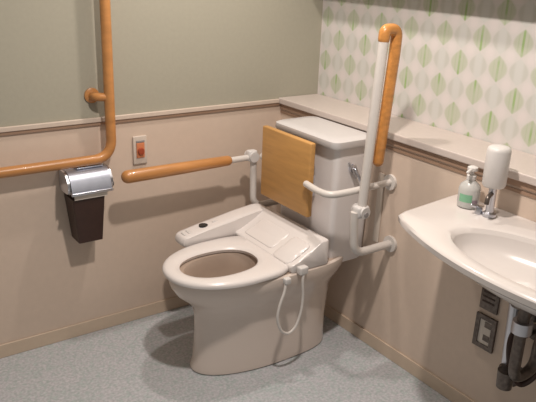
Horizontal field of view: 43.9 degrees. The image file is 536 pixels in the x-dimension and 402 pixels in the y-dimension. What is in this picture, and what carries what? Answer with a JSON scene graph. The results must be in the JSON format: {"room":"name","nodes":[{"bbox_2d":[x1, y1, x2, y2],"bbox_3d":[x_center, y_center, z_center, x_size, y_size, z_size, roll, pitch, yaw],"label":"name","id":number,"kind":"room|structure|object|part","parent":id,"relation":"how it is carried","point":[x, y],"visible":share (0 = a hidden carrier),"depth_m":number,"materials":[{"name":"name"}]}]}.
{"room":"public restroom","nodes":[
{"label":"public restroom","id":0,"kind":"room"},
{"bbox_2d":[0,0,322,344],"bbox_3d":[-0.917,-0.522,2.682,3.033,2.450,0.081,-12,24,-33],"label":"wall","id":1,"kind":"structure","parent":0,"point":[168,54],"depth_m":2.98,"materials":[{"name":"beige paint"}]},
{"bbox_2d":[0,0,115,178],"bbox_3d":[-1.226,-0.468,2.365,1.404,1.001,0.083,-12,24,-33],"label":"handrail","id":2,"kind":"object","parent":1,"relation":"attached to","point":[91,95],"visible":1,"depth_m":2.73,"materials":[{"name":"brown wood"}]},
{"bbox_2d":[64,193,104,243],"bbox_3d":[-0.790,0.067,2.879,0.140,0.207,0.116,-12,24,-33],"label":"box","id":3,"kind":"object","parent":1,"relation":"attached to","point":[86,216],"visible":0.87,"depth_m":2.84,"materials":[{"name":"brown plastic"}]},
{"bbox_2d":[59,163,113,200],"bbox_3d":[-0.766,-0.087,2.820,0.201,0.121,0.142,-12,24,-33],"label":"toilet paper holder","id":4,"kind":"object","parent":1,"relation":"attached to","point":[92,181],"visible":0.84,"depth_m":2.78,"materials":[{"name":"silver metal"}]},
{"bbox_2d":[0,296,188,357],"bbox_3d":[-1.075,0.639,2.963,2.692,0.065,0.007,-12,24,-33],"label":"baseboard","id":5,"kind":"structure","parent":1,"relation":"attached to","point":[29,343],"depth_m":3.12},
{"bbox_2d":[132,135,146,164],"bbox_3d":[-0.572,-0.228,2.986,0.067,0.130,0.024,-12,24,-33],"label":"button","id":6,"kind":"object","parent":1,"relation":"attached to","point":[139,142],"visible":1,"depth_m":2.98,"materials":[{"name":"plastic"}]},
{"bbox_2d":[0,99,280,135],"bbox_3d":[-1.043,-0.281,2.619,2.678,0.020,0.015,-12,24,-33],"label":"trim","id":7,"kind":"structure","parent":1,"relation":"attached to","point":[270,101],"depth_m":2.92,"materials":[{"name":"beige wood"}]},
{"bbox_2d":[0,304,450,401],"bbox_3d":[-0.134,1.187,1.729,2.700,0.050,3.300,-12,24,-33],"label":"floor","id":8,"kind":"structure","parent":0,"point":[146,359],"depth_m":2.86,"materials":[{"name":"plastic"}]},
{"bbox_2d":[162,116,366,374],"bbox_3d":[-0.055,0.193,2.929,0.901,1.000,0.568,-12,24,-33],"label":"toilet","id":9,"kind":"object","parent":8,"relation":"on","point":[254,278],"visible":0.95,"depth_m":2.85,"materials":[{"name":"ceramic"}]},
{"bbox_3d":[-0.209,0.112,3.092,0.470,0.119,0.094,-12,24,-33],"label":"control arm","id":10,"kind":"part","parent":9,"relation":"part of","materials":[{"name":"plastic"}]},
{"bbox_3d":[-0.193,0.261,2.806,0.517,0.028,0.436,-12,24,-33],"label":"seat","id":11,"kind":"part","parent":9,"relation":"part of","materials":[{"name":"plastic"}]},
{"bbox_3d":[-0.053,0.464,2.978,0.837,0.458,0.416,-12,24,-33],"label":"bowl","id":12,"kind":"part","parent":9,"relation":"part of","materials":[{"name":"ceramic"}]},
{"bbox_3d":[-0.045,0.341,2.935,0.810,0.196,0.392,-12,24,-33],"label":"bowl interior","id":13,"kind":"part","parent":9,"relation":"part of","materials":[{"name":"ceramic"}]},
{"bbox_3d":[0.090,0.430,2.777,0.143,0.283,0.027,-12,24,-33],"label":"cord","id":14,"kind":"part","parent":9,"relation":"part of","materials":[{"name":"white plastic"}]},
{"bbox_3d":[0.241,-0.303,2.923,0.230,0.042,0.444,-12,24,-33],"label":"tank lid","id":15,"kind":"part","parent":9,"relation":"part of","materials":[{"name":"ceramic"}]},
{"bbox_3d":[0.248,-0.039,3.034,0.211,0.557,0.406,-12,24,-33],"label":"tank","id":16,"kind":"part","parent":9,"relation":"part of","materials":[{"name":"ceramic"}]},
{"bbox_3d":[0.357,-0.127,2.796,0.041,0.072,0.015,1,20,-3],"label":"lever","id":17,"kind":"part","parent":9,"relation":"part of","materials":[{"name":"silver metal"}]},
{"bbox_3d":[0.378,-0.110,2.809,0.046,0.066,0.020,-3,21,-13],"label":"lever","id":18,"kind":"part","parent":9,"relation":"part of","materials":[{"name":"silver metal"}]},
{"bbox_2d":[277,0,535,401],"bbox_3d":[1.155,-0.241,2.131,0.333,2.450,3.300,-12,24,-33],"label":"wall","id":19,"kind":"structure","parent":0,"point":[466,67],"depth_m":2.76,"materials":[{"name":"beige paint"}]},
{"bbox_2d":[121,149,279,206],"bbox_3d":[-0.235,-0.060,3.103,0.943,0.321,0.068,-12,24,-33],"label":"grab bar","id":20,"kind":"object","parent":19,"relation":"attached to","point":[160,171],"visible":0.87,"depth_m":2.98,"materials":[{"name":"orange wood"}]},
{"bbox_3d":[0.030,-0.101,3.285,0.288,0.257,0.033,-12,24,-33],"label":"mounting frame","id":21,"kind":"part","parent":20,"relation":"part of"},
{"bbox_2d":[259,125,396,216],"bbox_3d":[0.220,-0.139,2.957,0.354,0.328,0.655,-12,24,-33],"label":"backrest","id":22,"kind":"object","parent":19,"relation":"attached to","point":[288,160],"visible":1,"depth_m":2.88,"materials":[{"name":"brown wood"}]},
{"bbox_3d":[0.082,-0.137,2.936,0.028,0.328,0.354,-12,24,-33],"label":"wood panel","id":23,"kind":"part","parent":22,"relation":"part of","materials":[{"name":"brown wood"}]},
{"bbox_2d":[350,23,402,255],"bbox_3d":[0.428,-0.225,2.691,0.249,0.966,0.147,-12,24,-33],"label":"grab bar","id":24,"kind":"object","parent":19,"relation":"attached to","point":[377,131],"visible":1,"depth_m":2.62,"materials":[{"name":"white plastic"}]},
{"bbox_3d":[0.434,0.124,2.787,0.246,0.208,0.035,-12,24,-33],"label":"mounting frame","id":25,"kind":"part","parent":24,"relation":"part of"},
{"bbox_3d":[0.484,0.030,2.907,0.008,0.320,0.035,-12,24,-33],"label":"mounting plate","id":26,"kind":"part","parent":24,"relation":"part of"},
{"bbox_2d":[324,303,474,401],"bbox_3d":[0.972,0.908,2.446,0.008,0.065,3.299,-12,24,-33],"label":"baseboard","id":27,"kind":"structure","parent":19,"relation":"attached to","point":[401,360],"depth_m":2.96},
{"bbox_2d":[278,94,535,185],"bbox_3d":[1.098,-0.033,2.169,0.255,0.030,3.299,-12,24,-33],"label":"ledge","id":28,"kind":"object","parent":19,"relation":"attached to","point":[468,150],"depth_m":2.73,"materials":[{"name":"stone"}]},
{"bbox_2d":[280,104,535,192],"bbox_3d":[1.007,0.011,2.118,0.009,0.024,3.299,-12,24,-33],"label":"trim","id":29,"kind":"structure","parent":19,"relation":"attached to","point":[510,181],"depth_m":2.60,"materials":[{"name":"brown wood"}]},
{"bbox_2d":[280,110,535,198],"bbox_3d":[1.008,0.038,2.130,0.004,0.012,3.299,-12,24,-33],"label":"trim","id":30,"kind":"structure","parent":19,"relation":"attached to","point":[281,111],"depth_m":2.57,"materials":[{"name":"brown wood"}]},
{"bbox_2d":[398,194,535,315],"bbox_3d":[0.844,0.243,1.977,0.504,0.120,1.160,-12,24,-33],"label":"basin","id":31,"kind":"object","parent":19,"relation":"attached to","point":[498,253],"visible":0.98,"depth_m":2.17,"materials":[{"name":"ceramic"}]},
{"bbox_2d":[457,165,480,208],"bbox_3d":[0.723,-0.052,2.376,0.078,0.152,0.078,-2,21,-12],"label":"soap bottle","id":32,"kind":"object","parent":31,"relation":"on","point":[469,191],"visible":0.98,"depth_m":2.35,"materials":[{"name":"white plastic"}]},
{"bbox_2d":[470,204,482,214],"bbox_3d":[0.730,0.027,2.325,0.048,0.038,0.028,-12,24,-33],"label":"tap","id":33,"kind":"object","parent":31,"relation":"on","point":[478,209],"visible":1,"depth_m":2.32,"materials":[{"name":"silver metal"}]},
{"bbox_2d":[482,144,511,218],"bbox_3d":[0.764,-0.064,2.267,0.103,0.252,0.080,-12,24,-33],"label":"soap dispenser","id":34,"kind":"object","parent":31,"relation":"on","point":[498,156],"visible":1,"depth_m":2.23,"materials":[{"name":"white plastic"}]},
{"bbox_3d":[0.753,-0.009,2.264,0.016,0.035,0.067,15,23,30],"label":"spout","id":35,"kind":"part","parent":34,"relation":"part of","materials":[{"name":"silver metal"}]},
{"bbox_3d":[0.771,-0.009,2.294,0.048,0.130,0.048,-12,24,-33],"label":"stem","id":36,"kind":"part","parent":34,"relation":"part of","materials":[{"name":"silver metal"}]},
{"bbox_2d":[472,311,497,353],"bbox_3d":[0.826,0.500,2.534,0.010,0.138,0.090,-12,24,-33],"label":"power outlet","id":37,"kind":"object","parent":19,"relation":"attached to","point":[485,328],"visible":1,"depth_m":2.53,"materials":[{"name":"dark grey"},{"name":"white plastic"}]},
{"bbox_2d":[482,334,488,342],"bbox_3d":[0.830,0.525,2.535,0.002,0.024,0.028,-12,24,-33],"label":"socket","id":38,"kind":"object","parent":37,"relation":"attached to","point":[485,337],"depth_m":2.53,"materials":[{"name":"beige plastic"}]},
{"bbox_2d":[484,321,490,329],"bbox_3d":[0.832,0.472,2.516,0.002,0.024,0.028,-12,24,-33],"label":"socket","id":39,"kind":"object","parent":37,"relation":"attached to","point":[487,324],"depth_m":2.52,"materials":[{"name":"beige plastic"}]},
{"bbox_2d":[479,287,499,314],"bbox_3d":[0.830,0.374,2.490,0.010,0.086,0.081,-12,24,-33],"label":"outlet plate","id":40,"kind":"object","parent":19,"relation":"attached to","point":[489,301],"visible":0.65,"depth_m":2.49,"materials":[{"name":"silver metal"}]},
{"bbox_2d":[496,303,535,390],"bbox_3d":[0.854,0.446,2.239,0.270,0.435,0.181,-12,24,-33],"label":"drain pipe","id":41,"kind":"object","parent":19,"relation":"attached to","point":[520,325],"visible":0.81,"depth_m":2.21,"materials":[{"name":"silver metal"}]},
{"bbox_3d":[0.848,0.430,2.310,0.038,0.377,0.056,-12,24,-33],"label":"bracket leg","id":42,"kind":"part","parent":41,"relation":"part of","materials":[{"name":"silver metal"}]}
]}

